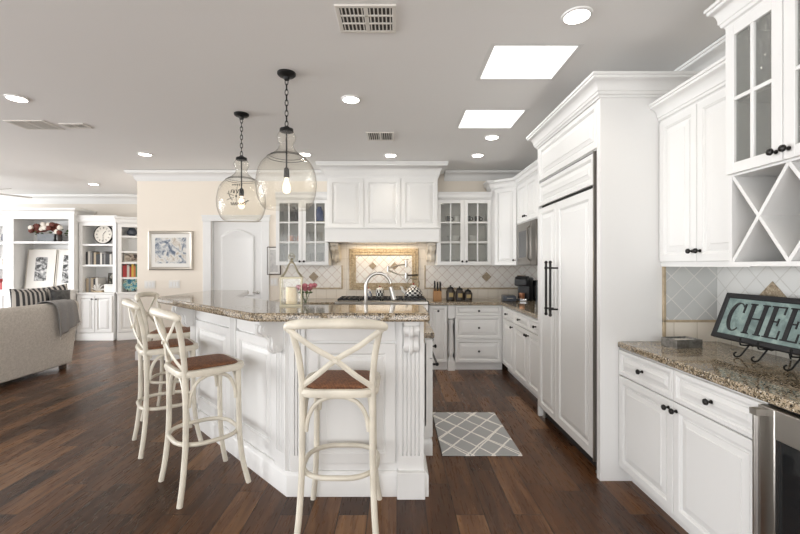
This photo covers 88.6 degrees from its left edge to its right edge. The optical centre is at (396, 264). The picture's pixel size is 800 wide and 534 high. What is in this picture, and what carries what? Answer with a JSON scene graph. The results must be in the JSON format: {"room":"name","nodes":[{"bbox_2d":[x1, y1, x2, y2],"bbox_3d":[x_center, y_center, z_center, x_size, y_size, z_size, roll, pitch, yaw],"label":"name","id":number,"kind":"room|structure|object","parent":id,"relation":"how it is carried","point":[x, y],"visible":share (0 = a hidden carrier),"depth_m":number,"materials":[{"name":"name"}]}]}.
{"room":"kitchen","nodes":[
{"label":"kitchen","id":0,"kind":"room"},
{"bbox_2d":[0,204,136,216],"bbox_3d":[-6.700,0.010,8.560,5.800,2.800,0.880,0,0,0],"label":"wall","id":1,"kind":"structure","parent":0,"point":[125,210],"depth_m":8.12,"materials":[{"name":"beige"}]},
{"bbox_2d":[0,194,136,203],"bbox_3d":[-6.630,-1.298,8.145,5.736,0.175,0.628,0,0,-7],"label":"trim","id":2,"kind":"structure","parent":1,"relation":"attached to","point":[37,198],"depth_m":8.08,"materials":[{"name":"white wood"}]},
{"bbox_2d":[137,173,486,357],"bbox_3d":[-0.780,0.010,6.150,6.160,2.800,0.120,0,0,0],"label":"wall","id":3,"kind":"structure","parent":0,"point":[161,205],"depth_m":6.09,"materials":[{"name":"beige paint"}]},
{"bbox_2d":[148,231,192,269],"bbox_3d":[-3.355,-0.215,6.075,0.660,0.580,0.028,0,0,0],"label":"framed picture","id":4,"kind":"object","parent":3,"relation":"attached to","point":[167,250],"visible":1,"depth_m":6.08,"materials":[{"name":"paper"}]},
{"bbox_2d":[155,238,185,262],"bbox_3d":[-3.355,-0.215,6.077,0.460,0.380,0.003,0,0,0],"label":"print","id":5,"kind":"object","parent":4,"relation":"attached to","point":[167,250],"depth_m":6.08},
{"bbox_2d":[169,280,179,287],"bbox_3d":[-3.305,0.285,6.085,0.164,0.116,0.009,0,0,0],"label":"switch plate","id":6,"kind":"object","parent":3,"relation":"attached to","point":[172,283],"visible":1,"depth_m":6.08,"materials":[{"name":"white plastic"}]},
{"bbox_2d":[124,170,326,180],"bbox_3d":[-2.485,-1.315,7.385,2.990,0.140,2.830,0,0,0],"label":"trim","id":7,"kind":"structure","parent":3,"relation":"attached to","point":[139,175],"depth_m":6.05,"materials":[{"name":"white wood"}]},
{"bbox_2d":[201,215,270,299],"bbox_3d":[-2.385,0.335,6.123,1.020,2.150,0.134,0,0,0],"label":"trim","id":8,"kind":"structure","parent":3,"relation":"attached to","point":[206,219],"depth_m":6.07,"materials":[{"name":"white wood"}]},
{"bbox_2d":[214,222,260,298],"bbox_3d":[-2.380,0.378,6.120,0.716,2.045,0.089,0,0,0],"label":"door","id":9,"kind":"structure","parent":3,"relation":"in","point":[237,245],"depth_m":6.12,"materials":[{"name":"white wood"}]},
{"bbox_2d":[267,247,280,274],"bbox_3d":[-1.825,-0.062,6.075,0.200,0.415,0.028,0,0,0],"label":"framed picture","id":10,"kind":"object","parent":3,"relation":"attached to","point":[274,269],"visible":0.77,"depth_m":6.08,"materials":[{"name":"brown wood"}]},
{"bbox_2d":[270,250,277,271],"bbox_3d":[-1.825,-0.062,6.077,0.112,0.327,0.003,0,0,0],"label":"print","id":11,"kind":"object","parent":10,"relation":"attached to","point":[273,267],"depth_m":6.08},
{"bbox_2d":[275,192,331,264],"bbox_3d":[-1.329,-0.508,5.895,0.742,1.027,0.388,0,0,0],"label":"upper cabinet","id":12,"kind":"object","parent":3,"relation":"attached to","point":[310,248],"visible":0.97,"depth_m":5.75,"materials":[{"name":"white wood"}]},
{"bbox_2d":[280,221,324,223],"bbox_3d":[-1.329,-0.610,5.933,0.702,0.018,0.285,0,0,0],"label":"shelf","id":13,"kind":"object","parent":12,"relation":"attached to","point":[280,221],"depth_m":5.85,"materials":[{"name":"white"}]},
{"bbox_2d":[280,243,324,244],"bbox_3d":[-1.329,-0.310,5.933,0.702,0.018,0.285,0,0,0],"label":"shelf","id":14,"kind":"object","parent":12,"relation":"attached to","point":[280,243],"depth_m":5.85,"materials":[{"name":"white"}]},
{"bbox_2d":[316,207,323,220],"bbox_3d":[-1.120,-0.730,5.920,0.130,0.220,0.130,0,0,0],"label":"vase","id":15,"kind":"object","parent":12,"relation":"on","point":[319,212],"visible":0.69,"depth_m":5.87,"materials":[{"name":"blue"}]},
{"bbox_2d":[282,265,340,287],"bbox_3d":[-1.262,0.171,6.082,0.875,0.329,0.006,0,0,0],"label":"backsplash","id":16,"kind":"structure","parent":3,"relation":"attached to","point":[329,276],"depth_m":6.08,"materials":[{"name":"tile"}]},
{"bbox_2d":[316,161,447,262],"bbox_3d":[-0.200,-0.711,5.779,1.772,1.350,0.619,0,0,0],"label":"range hood","id":17,"kind":"object","parent":3,"relation":"attached to","point":[369,202],"visible":1,"depth_m":5.58,"materials":[{"name":"white wood"}]},
{"bbox_2d":[349,248,418,289],"bbox_3d":[-0.195,0.062,6.072,1.030,0.615,0.023,0,0,0],"label":"tile medallion","id":18,"kind":"object","parent":3,"relation":"attached to","point":[362,263],"visible":0.92,"depth_m":6.08,"materials":[{"name":"tile"}]},
{"bbox_2d":[387,259,417,278],"bbox_3d":[0.084,0.059,6.019,0.463,0.291,0.118,0,0,0],"label":"pot filler","id":19,"kind":"object","parent":18,"relation":"attached to","point":[405,275],"visible":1,"depth_m":5.99,"materials":[{"name":"silver metal"}]},
{"bbox_2d":[281,244,517,297],"bbox_3d":[0.179,0.093,6.087,3.799,0.806,0.006,0,0,0],"label":"backsplash","id":20,"kind":"structure","parent":3,"relation":"attached to","point":[317,293],"depth_m":6.08,"materials":[{"name":"tile"}]},
{"bbox_2d":[435,192,491,264],"bbox_3d":[0.941,-0.508,5.895,0.762,1.027,0.388,0,0,0],"label":"upper cabinet","id":21,"kind":"object","parent":3,"relation":"attached to","point":[462,204],"visible":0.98,"depth_m":5.75,"materials":[{"name":"white wood"}]},
{"bbox_2d":[441,221,486,223],"bbox_3d":[0.941,-0.610,5.933,0.722,0.018,0.285,0,0,0],"label":"shelf","id":22,"kind":"object","parent":21,"relation":"attached to","point":[441,221],"depth_m":5.86,"materials":[{"name":"white"}]},
{"bbox_2d":[441,243,486,244],"bbox_3d":[0.941,-0.310,5.933,0.722,0.018,0.285,0,0,0],"label":"shelf","id":23,"kind":"object","parent":21,"relation":"attached to","point":[441,243],"depth_m":5.88,"materials":[{"name":"white"}]},
{"bbox_2d":[424,265,517,288],"bbox_3d":[1.242,0.180,6.077,1.673,0.349,0.014,0,0,0],"label":"trim","id":24,"kind":"structure","parent":3,"relation":"attached to","point":[424,265],"depth_m":6.07,"materials":[{"name":"beige stone"}]},
{"bbox_2d":[426,265,536,287],"bbox_3d":[1.252,0.171,6.082,1.653,0.329,0.006,0,0,0],"label":"backsplash","id":25,"kind":"structure","parent":3,"relation":"attached to","point":[464,276],"depth_m":6.08,"materials":[{"name":"tile"}]},
{"bbox_2d":[483,178,517,264],"bbox_3d":[1.669,-0.586,5.788,0.839,1.181,0.602,0,0,0],"label":"upper cabinet","id":26,"kind":"object","parent":3,"relation":"attached to","point":[504,224],"visible":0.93,"depth_m":5.66,"materials":[{"name":"white wood"}]},
{"bbox_2d":[0,339,688,533],"bbox_3d":[-3.650,1.450,2.800,11.900,0.080,12.800,0,0,0],"label":"floor","id":27,"kind":"structure","parent":0,"point":[70,463],"depth_m":2.69,"materials":[{"name":"brown wood"}]},
{"bbox_2d":[0,215,4,289],"bbox_3d":[-7.730,0.240,7.846,0.880,2.340,0.469,0,0,0],"label":"bookcase","id":28,"kind":"object","parent":27,"relation":"on","point":[2,217],"visible":0.14,"depth_m":7.72,"materials":[{"name":"white wood"}]},
{"bbox_2d":[0,300,78,383],"bbox_3d":[-4.897,0.948,4.428,1.025,0.925,2.495,0,0,0],"label":"sofa","id":29,"kind":"object","parent":27,"relation":"on","point":[30,343],"visible":0.85,"depth_m":4.97,"materials":[{"name":"fabric"}]},
{"bbox_2d":[9,288,47,306],"bbox_3d":[-4.745,0.555,5.300,0.164,0.527,0.493,0,0,12],"label":"throw pillow","id":30,"kind":"object","parent":29,"relation":"on","point":[18,297],"visible":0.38,"depth_m":5.23,"materials":[{"name":"beige fabric"}]},
{"bbox_2d":[27,284,67,300],"bbox_3d":[-4.740,0.535,5.620,0.155,0.543,0.509,0,0,24],"label":"throw pillow","id":31,"kind":"object","parent":29,"relation":"on","point":[64,286],"visible":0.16,"depth_m":5.61,"materials":[{"name":"beige fabric"}]},
{"bbox_2d":[37,299,81,340],"bbox_3d":[-4.477,0.721,5.434,0.294,0.528,0.508,0,0,0],"label":"throw blanket","id":32,"kind":"object","parent":29,"relation":"on","point":[68,315],"visible":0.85,"depth_m":5.41,"materials":[{"name":"grey fabric"}]},
{"bbox_2d":[50,289,69,299],"bbox_3d":[-4.615,0.445,5.630,0.090,0.235,0.274,0,0,16],"label":"throw pillow","id":33,"kind":"object","parent":29,"relation":"on","point":[55,294],"visible":0.63,"depth_m":5.59,"materials":[{"name":"grey fabric"}]},
{"bbox_2d":[0,208,95,340],"bbox_3d":[-6.647,0.180,7.761,1.485,2.460,0.599,0,0,0],"label":"bookcase","id":34,"kind":"object","parent":27,"relation":"on","point":[18,240],"visible":0.21,"depth_m":7.63,"materials":[{"name":"white wood"}]},
{"bbox_2d":[24,249,57,288],"bbox_3d":[-6.804,0.077,7.835,0.520,0.756,0.110,0,0,-4],"label":"photo frame","id":35,"kind":"object","parent":34,"relation":"on","point":[41,263],"visible":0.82,"depth_m":7.83,"materials":[{"name":"silver metal"}]},
{"bbox_2d":[34,257,47,280],"bbox_3d":[-6.804,0.077,7.835,0.216,0.456,0.004,0,-7,-4],"label":"photo","id":36,"kind":"object","parent":35,"relation":"attached to","point":[40,273],"depth_m":7.83},
{"bbox_2d":[28,222,68,240],"bbox_3d":[-6.594,-0.624,7.774,0.648,0.371,0.229,0,0,0],"label":"flower arrangement","id":37,"kind":"object","parent":34,"relation":"on","point":[56,228],"visible":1,"depth_m":7.71,"materials":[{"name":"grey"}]},
{"bbox_2d":[55,249,68,288],"bbox_3d":[-6.304,0.077,7.845,0.400,0.756,0.110,0,0,-4],"label":"photo frame","id":38,"kind":"object","parent":34,"relation":"on","point":[62,267],"visible":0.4,"depth_m":7.84,"materials":[{"name":"silver metal"}]},
{"bbox_2d":[61,255,68,282],"bbox_3d":[-6.304,0.077,7.845,0.176,0.536,0.004,0,-7,-4],"label":"photo","id":39,"kind":"object","parent":38,"relation":"attached to","point":[65,272],"depth_m":7.84},
{"bbox_2d":[76,215,127,340],"bbox_3d":[-5.640,0.240,7.846,0.780,2.340,0.469,0,0,0],"label":"bookcase","id":40,"kind":"object","parent":27,"relation":"on","point":[98,310],"visible":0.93,"depth_m":7.69,"materials":[{"name":"white wood"}]},
{"bbox_2d":[93,226,112,243],"bbox_3d":[-5.600,-0.602,7.826,0.370,0.411,0.072,0,0,0],"label":"clock","id":41,"kind":"object","parent":40,"relation":"on","point":[102,234],"visible":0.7,"depth_m":7.81,"materials":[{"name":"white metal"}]},
{"bbox_2d":[113,216,136,339],"bbox_3d":[-4.883,0.250,8.034,1.070,2.320,0.469,0,0,-25],"label":"bookcase","id":42,"kind":"object","parent":27,"relation":"on","point":[124,332],"visible":0.21,"depth_m":7.74,"materials":[{"name":"white wood"}]},
{"bbox_2d":[123,279,136,291],"bbox_3d":[-5.134,0.378,7.926,0.239,0.295,0.139,0,0,3],"label":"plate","id":43,"kind":"object","parent":42,"relation":"on","point":[129,284],"visible":0.85,"depth_m":7.91,"materials":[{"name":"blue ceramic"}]},
{"bbox_2d":[124,253,136,261],"bbox_3d":[-5.150,-0.142,7.958,0.250,0.171,0.039,0,0,-25],"label":"photo frame","id":44,"kind":"object","parent":42,"relation":"on","point":[128,257],"visible":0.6,"depth_m":7.95,"materials":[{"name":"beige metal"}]},
{"bbox_2d":[122,298,202,458],"bbox_3d":[-1.864,0.836,3.248,0.527,1.156,0.522,0,0,-38],"label":"bar stool","id":45,"kind":"object","parent":27,"relation":"on","point":[144,348],"visible":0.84,"depth_m":3.12,"materials":[{"name":"wood"}]},
{"bbox_2d":[135,292,189,420],"bbox_3d":[-2.187,0.836,3.941,0.527,1.156,0.522,0,0,-12],"label":"bar stool","id":46,"kind":"object","parent":27,"relation":"on","point":[151,335],"visible":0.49,"depth_m":3.82,"materials":[{"name":"wood"}]},
{"bbox_2d":[149,307,250,508],"bbox_3d":[-1.279,0.836,2.639,0.527,1.156,0.522,0,0,-43],"label":"bar stool","id":47,"kind":"object","parent":27,"relation":"on","point":[216,365],"visible":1,"depth_m":2.59,"materials":[{"name":"wood"}]},
{"bbox_2d":[171,306,428,499],"bbox_3d":[-1.021,0.865,3.202,2.817,1.090,0.931,0,0,41],"label":"kitchen island","id":48,"kind":"object","parent":27,"relation":"on","point":[269,373],"visible":0.8,"depth_m":2.51,"materials":[{"name":"white wood"}]},
{"bbox_2d":[157,290,429,321],"bbox_3d":[-1.044,0.295,3.208,3.034,0.050,1.044,0,0,42],"label":"island countertop","id":49,"kind":"structure","parent":48,"relation":"on","point":[228,303],"depth_m":2.54,"materials":[{"name":"stone"}]},
{"bbox_2d":[279,253,303,306],"bbox_3d":[-0.705,0.096,2.745,0.148,0.348,0.148,0,0,-10],"label":"candle lantern","id":50,"kind":"object","parent":49,"relation":"on","point":[291,292],"visible":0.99,"depth_m":2.71,"materials":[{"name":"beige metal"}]},
{"bbox_2d":[286,287,297,303],"bbox_3d":[-0.705,0.203,2.745,0.076,0.110,0.076,0,0,-10],"label":"candle","id":51,"kind":"object","parent":50,"relation":"on","point":[291,292],"depth_m":2.71,"materials":[{"name":"beige wax"}]},
{"bbox_2d":[296,283,316,303],"bbox_3d":[-0.620,0.196,2.765,0.155,0.149,0.108,0,0,0],"label":"flower vase","id":52,"kind":"object","parent":49,"relation":"on","point":[311,286],"visible":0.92,"depth_m":2.75,"materials":[{"name":"clear glass"}]},
{"bbox_2d":[283,318,387,533],"bbox_3d":[-0.305,0.836,2.222,0.522,1.156,0.527,0,0,0],"label":"bar stool","id":53,"kind":"object","parent":27,"relation":"on","point":[324,384],"visible":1,"depth_m":2.08,"materials":[{"name":"wood"}]},
{"bbox_2d":[335,296,428,311],"bbox_3d":[-0.205,0.891,5.731,1.244,0.877,0.694,0,0,0],"label":"range","id":54,"kind":"object","parent":27,"relation":"on","point":[343,300],"visible":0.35,"depth_m":5.45,"materials":[{"name":"silver metal"}]},
{"bbox_2d":[335,300,427,304],"bbox_3d":[-0.205,0.505,5.759,1.244,0.040,0.638,0,0,0],"label":"cooktop","id":55,"kind":"object","parent":54,"relation":"in","point":[339,302],"depth_m":5.45,"materials":[{"name":"silver metal"}]},
{"bbox_2d":[400,277,421,296],"bbox_3d":[0.222,0.315,5.850,0.289,0.276,0.256,0,0,36],"label":"tea kettle","id":56,"kind":"object","parent":54,"relation":"on","point":[413,290],"visible":1,"depth_m":5.77,"materials":[{"name":"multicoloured ceramic"}]},
{"bbox_2d":[424,338,438,455],"bbox_3d":[-0.150,0.974,3.357,0.939,0.872,1.185,0,0,0],"label":"base cabinet","id":57,"kind":"object","parent":27,"relation":"on","point":[428,345],"visible":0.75,"depth_m":3.04,"materials":[{"name":"white wood"}]},
{"bbox_2d":[424,322,433,342],"bbox_3d":[-0.172,0.516,3.391,0.895,0.041,1.178,0,0,0],"label":"countertop","id":58,"kind":"structure","parent":57,"relation":"on","point":[428,332],"depth_m":3.06,"materials":[{"name":"stone"}]},
{"bbox_2d":[364,272,396,304],"bbox_3d":[-0.135,0.273,3.100,0.264,0.447,0.064,0,0,0],"label":"kitchen faucet","id":59,"kind":"object","parent":58,"relation":"on","point":[392,293],"visible":0.63,"depth_m":3.09,"materials":[{"name":"silver metal"}]},
{"bbox_2d":[428,304,446,369],"bbox_3d":[0.548,0.974,5.755,0.245,0.872,0.668,0,0,0],"label":"base cabinet","id":60,"kind":"object","parent":27,"relation":"on","point":[438,313],"visible":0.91,"depth_m":5.46,"materials":[{"name":"white wood"}]},
{"bbox_2d":[447,305,454,370],"bbox_3d":[0.724,0.974,5.518,0.096,0.872,0.100,0,0,0],"label":"turned post","id":61,"kind":"object","parent":27,"relation":"on","point":[450,308],"visible":0.92,"depth_m":5.48,"materials":[{"name":"white wood"}]},
{"bbox_2d":[433,412,521,455],"bbox_3d":[0.630,1.405,3.460,0.590,0.010,0.880,0,0,0],"label":"kitchen rug","id":62,"kind":"object","parent":27,"relation":"on","point":[459,433],"visible":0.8,"depth_m":3.37,"materials":[{"name":"grey fabric"}]},
{"bbox_2d":[453,305,502,369],"bbox_3d":[1.097,0.974,5.755,0.643,0.872,0.668,0,0,0],"label":"base cabinet","id":63,"kind":"object","parent":27,"relation":"on","point":[477,329],"visible":0.98,"depth_m":5.46,"materials":[{"name":"white wood"}]},
{"bbox_2d":[503,306,519,381],"bbox_3d":[1.724,0.974,5.204,0.727,0.872,0.543,0,0,0],"label":"base cabinet","id":64,"kind":"object","parent":27,"relation":"on","point":[508,314],"visible":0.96,"depth_m":5.15,"materials":[{"name":"white wood"}]},
{"bbox_2d":[514,311,537,398],"bbox_3d":[1.724,0.974,4.397,0.727,0.872,1.065,0,0,0],"label":"base cabinet","id":65,"kind":"object","parent":27,"relation":"on","point":[525,326],"visible":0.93,"depth_m":4.43,"materials":[{"name":"white wood"}]},
{"bbox_2d":[426,298,537,318],"bbox_3d":[1.257,0.516,4.976,1.664,0.041,2.226,0,0,0],"label":"countertop","id":66,"kind":"structure","parent":65,"relation":"on","point":[530,308],"depth_m":5.45,"materials":[{"name":"stone"}]},
{"bbox_2d":[433,281,441,300],"bbox_3d":[0.565,0.358,5.743,0.110,0.275,0.153,0,0,0],"label":"knife block","id":67,"kind":"object","parent":66,"relation":"on","point":[437,293],"visible":1,"depth_m":5.68,"materials":[{"name":"brown wood"}]},
{"bbox_2d":[446,285,454,300],"bbox_3d":[0.749,0.388,5.739,0.122,0.215,0.125,0,0,0],"label":"glass canister","id":68,"kind":"object","parent":66,"relation":"on","point":[450,293],"visible":1,"depth_m":5.69,"materials":[{"name":"grey"}]},
{"bbox_2d":[455,286,463,300],"bbox_3d":[0.875,0.397,5.739,0.122,0.198,0.125,0,0,0],"label":"glass canister","id":69,"kind":"object","parent":66,"relation":"on","point":[459,293],"visible":1,"depth_m":5.69,"materials":[{"name":"grey glass"}]},
{"bbox_2d":[464,288,471,300],"bbox_3d":[0.994,0.411,5.739,0.122,0.170,0.125,0,0,0],"label":"glass canister","id":70,"kind":"object","parent":66,"relation":"on","point":[467,294],"visible":0.99,"depth_m":5.69,"materials":[{"name":"grey glass"}]},
{"bbox_2d":[501,295,515,301],"bbox_3d":[1.547,0.459,5.676,0.170,0.075,0.287,0,0,8],"label":"pod drawer","id":71,"kind":"object","parent":66,"relation":"on","point":[509,298],"visible":1,"depth_m":5.56,"materials":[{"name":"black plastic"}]},
{"bbox_2d":[514,274,537,301],"bbox_3d":[1.830,0.312,5.696,0.295,0.367,0.330,0,0,35],"label":"coffee machine","id":72,"kind":"object","parent":66,"relation":"on","point":[527,287],"visible":0.89,"depth_m":5.66,"materials":[{"name":"black plastic"}]},
{"bbox_2d":[539,151,596,472],"bbox_3d":[1.653,0.320,3.275,0.815,2.180,1.102,0,0,0],"label":"refrigerator","id":73,"kind":"object","parent":27,"relation":"on","point":[567,199],"visible":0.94,"depth_m":3.15,"materials":[{"name":"white wood"}]},
{"bbox_2d":[526,71,700,480],"bbox_3d":[1.665,0.092,3.268,0.849,2.635,1.355,0,0,0],"label":"refrigerator surround","id":74,"kind":"object","parent":27,"relation":"on","point":[609,114],"visible":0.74,"depth_m":2.67,"materials":[{"name":"white wood"}]},
{"bbox_2d":[619,348,768,533],"bbox_3d":[1.746,0.974,2.144,0.685,0.872,1.057,0,0,0],"label":"base cabinet","id":75,"kind":"object","parent":27,"relation":"on","point":[685,439],"visible":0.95,"depth_m":2.04,"materials":[{"name":"white wood"}]},
{"bbox_2d":[618,341,799,414],"bbox_3d":[1.762,0.516,1.837,0.653,0.041,1.674,0,0,0],"label":"countertop","id":76,"kind":"structure","parent":75,"relation":"on","point":[766,380],"depth_m":2.01,"materials":[{"name":"stone"}]},
{"bbox_2d":[661,336,702,348],"bbox_3d":[1.735,0.471,2.500,0.170,0.050,0.120,0,0,-8],"label":"trinket box","id":77,"kind":"object","parent":76,"relation":"on","point":[678,342],"visible":1,"depth_m":2.45,"materials":[{"name":"grey metal"}]},
{"bbox_2d":[733,338,791,361],"bbox_3d":[1.934,0.375,2.145,0.259,0.240,0.124,0,0,0],"label":"easel","id":78,"kind":"object","parent":76,"relation":"on","point":[739,339],"visible":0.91,"depth_m":2.14,"materials":[{"name":"black metal"}]},
{"bbox_2d":[783,349,799,370],"bbox_3d":[1.934,0.375,1.860,0.259,0.240,0.124,0,0,0],"label":"easel","id":79,"kind":"object","parent":76,"relation":"on","point":[790,350],"visible":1,"depth_m":1.91,"materials":[{"name":"black metal"}]},
{"bbox_2d":[711,293,799,355],"bbox_3d":[1.934,0.297,2.052,0.121,0.265,0.800,0,0,0],"label":"word sign","id":80,"kind":"object","parent":79,"relation":"on","point":[773,322],"visible":1,"depth_m":2.16,"materials":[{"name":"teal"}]},
{"bbox_2d":[749,403,799,533],"bbox_3d":[1.723,0.976,1.313,0.694,0.868,0.598,0,0,0],"label":"wine refrigerator","id":81,"kind":"object","parent":27,"relation":"on","point":[775,429],"visible":1,"depth_m":1.54,"materials":[{"name":"silver metal"}]},
{"bbox_3d":[-1.268,0.974,5.755,0.863,0.872,0.668,0,0,0],"label":"base cabinet","id":82,"kind":"object","parent":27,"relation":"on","visible":0},
{"bbox_2d":[274,298,337,304],"bbox_3d":[-1.278,0.516,5.769,0.885,0.041,0.639,0,0,0],"label":"countertop","id":83,"kind":"structure","parent":82,"relation":"on","point":[310,301],"depth_m":5.57,"materials":[{"name":"stone"}]},
{"bbox_2d":[0,0,725,194],"bbox_3d":[-3.650,-1.420,2.800,11.900,0.060,12.800,0,0,0],"label":"ceiling","id":84,"kind":"structure","parent":0,"point":[167,80],"depth_m":3.01,"materials":[{"name":"white paint"}]},
{"bbox_2d":[4,94,29,102],"bbox_3d":[-3.160,-1.385,3.410,0.164,0.011,0.164,0,0,0],"label":"recessed light","id":85,"kind":"object","parent":84,"relation":"in","point":[18,98],"visible":1,"depth_m":3.40,"materials":[{"name":"white"}]},
{"bbox_2d":[3,120,64,129],"bbox_3d":[-3.590,-1.386,4.065,0.380,0.008,0.270,0,0,0],"label":"ceiling vent","id":86,"kind":"object","parent":84,"relation":"in","point":[26,124],"visible":1,"depth_m":4.05,"materials":[{"name":"white metal"}]},
{"bbox_2d":[59,123,92,128],"bbox_3d":[-3.200,-1.386,4.090,0.240,0.008,0.140,0,0,0],"label":"ceiling vent","id":87,"kind":"object","parent":84,"relation":"in","point":[68,125],"visible":1,"depth_m":4.09,"materials":[{"name":"white metal"}]},
{"bbox_2d":[216,111,265,221],"bbox_3d":[-1.430,-0.897,3.769,0.430,0.985,0.432,0,0,-20],"label":"pendant light","id":88,"kind":"object","parent":84,"relation":"hanging from","point":[241,115],"visible":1,"depth_m":3.75,"materials":[{"name":"black metal"}]},
{"bbox_2d":[239,160,243,195],"bbox_3d":[-1.430,-0.801,3.770,0.042,0.337,0.041,0,0,-20],"label":"socket","id":89,"kind":"object","parent":88,"relation":"attached to","point":[240,194],"depth_m":3.76,"materials":[{"name":"black metal"}]},
{"bbox_2d":[255,69,316,208],"bbox_3d":[-0.800,-0.897,2.970,0.430,0.985,0.430,0,0,0],"label":"pendant light","id":90,"kind":"object","parent":84,"relation":"hanging from","point":[286,74],"visible":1,"depth_m":2.95,"materials":[{"name":"black metal"}]},
{"bbox_2d":[284,132,288,177],"bbox_3d":[-0.800,-0.801,2.970,0.042,0.337,0.041,0,0,0],"label":"socket","id":91,"kind":"object","parent":90,"relation":"attached to","point":[286,170],"depth_m":2.96,"materials":[{"name":"black metal"}]},
{"bbox_2d":[341,95,360,102],"bbox_3d":[-0.385,-1.385,3.430,0.164,0.011,0.164,0,0,0],"label":"recessed light","id":92,"kind":"object","parent":84,"relation":"in","point":[347,98],"visible":1,"depth_m":3.42,"materials":[{"name":"white"}]},
{"bbox_2d":[334,4,395,32],"bbox_3d":[-0.170,-1.386,2.315,0.330,0.008,0.260,0,0,0],"label":"ceiling vent","id":93,"kind":"object","parent":84,"relation":"in","point":[352,18],"visible":1,"depth_m":2.30,"materials":[{"name":"white metal"}]},
{"bbox_2d":[366,132,393,140],"bbox_3d":[-0.177,-1.386,4.420,0.295,0.008,0.280,0,0,0],"label":"ceiling vent","id":94,"kind":"object","parent":84,"relation":"in","point":[371,136],"visible":1,"depth_m":4.42,"materials":[{"name":"white metal"}]},
{"bbox_2d":[455,109,528,128],"bbox_3d":[0.885,-1.609,3.920,0.588,0.441,0.538,0,0,0],"label":"skylight","id":95,"kind":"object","parent":84,"relation":"attached to","point":[469,118],"depth_m":4.16,"materials":[{"name":"white glass"}]},
{"bbox_2d":[475,43,584,80],"bbox_3d":[0.885,-1.609,2.830,0.588,0.441,0.518,0,0,0],"label":"skylight","id":96,"kind":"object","parent":84,"relation":"attached to","point":[502,61],"depth_m":3.06,"materials":[{"name":"white glass"}]},
{"bbox_2d":[561,6,592,24],"bbox_3d":[1.000,-1.385,2.280,0.164,0.011,0.164,0,0,0],"label":"recessed light","id":97,"kind":"object","parent":84,"relation":"in","point":[579,14],"visible":1,"depth_m":2.27,"materials":[{"name":"white"}]},
{"bbox_3d":[2.150,0.010,1.245,0.120,2.800,9.690,0,0,0],"label":"wall","id":98,"kind":"structure","parent":0,"visible":0},
{"bbox_2d":[513,159,537,224],"bbox_3d":[1.825,-0.861,4.695,0.529,0.631,1.660,0,0,0],"label":"upper cabinet","id":99,"kind":"object","parent":98,"relation":"attached to","point":[526,181],"visible":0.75,"depth_m":5.05,"materials":[{"name":"white wood"}]},
{"bbox_2d":[517,219,537,264],"bbox_3d":[1.829,-0.268,5.140,0.519,0.545,0.750,0,0,0],"label":"microwave","id":100,"kind":"object","parent":99,"relation":"attached to","point":[527,232],"visible":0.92,"depth_m":5.00,"materials":[{"name":"silver metal"}]},
{"bbox_2d":[444,34,725,180],"bbox_3d":[1.395,-1.315,2.045,1.390,0.140,8.090,0,0,0],"label":"trim","id":101,"kind":"structure","parent":98,"relation":"attached to","point":[714,52],"depth_m":2.85,"materials":[{"name":"white"}]},
{"bbox_2d":[662,267,715,336],"bbox_3d":[1.904,0.243,2.666,0.352,0.506,0.016,0,0,0],"label":"trim","id":102,"kind":"structure","parent":98,"relation":"attached to","point":[664,320],"depth_m":2.66,"materials":[{"name":"beige stone"}]},
{"bbox_2d":[666,322,716,340],"bbox_3d":[1.913,0.433,2.669,0.335,0.126,0.010,0,0,0],"label":"backsplash","id":103,"kind":"structure","parent":102,"relation":"attached to","point":[699,330],"depth_m":2.66,"materials":[{"name":"tile"}]},
{"bbox_2d":[666,267,716,319],"bbox_3d":[1.913,0.174,2.669,0.335,0.368,0.010,0,0,0],"label":"backsplash","id":104,"kind":"structure","parent":102,"relation":"attached to","point":[691,292],"depth_m":2.66,"materials":[{"name":"tile"}]},
{"bbox_2d":[649,56,754,266],"bbox_3d":[1.865,-0.518,2.336,0.449,1.056,0.675,0,0,0],"label":"upper cabinet","id":105,"kind":"object","parent":98,"relation":"attached to","point":[693,179],"visible":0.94,"depth_m":2.34,"materials":[{"name":"white wood"}]},
{"bbox_2d":[704,0,799,265],"bbox_3d":[1.817,-0.636,1.696,0.544,1.283,0.740,0,0,0],"label":"upper cabinet","id":106,"kind":"object","parent":98,"relation":"attached to","point":[763,36],"visible":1,"depth_m":1.87,"materials":[{"name":"white wood"}]},
{"bbox_2d":[738,70,799,102],"bbox_3d":[1.860,-0.790,1.696,0.430,0.018,0.560,0,0,0],"label":"shelf","id":107,"kind":"object","parent":106,"relation":"attached to","point":[764,94],"depth_m":1.90,"materials":[{"name":"white wood"}]},
{"bbox_2d":[717,338,798,359],"bbox_3d":[2.085,0.433,1.782,0.010,0.126,1.764,0,0,0],"label":"backsplash","id":108,"kind":"structure","parent":98,"relation":"attached to","point":[786,355],"depth_m":2.37,"materials":[{"name":"tile"}]},
{"bbox_2d":[717,266,799,316],"bbox_3d":[2.085,0.174,1.782,0.010,0.368,1.764,0,0,0],"label":"backsplash","id":109,"kind":"structure","parent":98,"relation":"attached to","point":[741,280],"depth_m":2.38,"materials":[{"name":"tile"}]},
{"bbox_2d":[760,281,785,296],"bbox_3d":[2.077,0.178,2.268,0.006,0.174,0.174,0,0,0],"label":"accent tile","id":110,"kind":"structure","parent":98,"relation":"attached to","point":[771,289],"depth_m":2.26,"materials":[{"name":"tile"}]},
{"bbox_3d":[-3.810,0.010,7.555,0.100,2.800,2.690,0,0,0],"label":"wall","id":111,"kind":"structure","parent":0,"visible":0},
{"bbox_2d":[135,350,189,359],"bbox_3d":[-3.359,1.340,7.386,1.038,0.140,2.628,0,0,0],"label":"baseboard","id":112,"kind":"structure","parent":111,"relation":"attached to","point":[176,356],"depth_m":6.07,"materials":[{"name":"white wood"}]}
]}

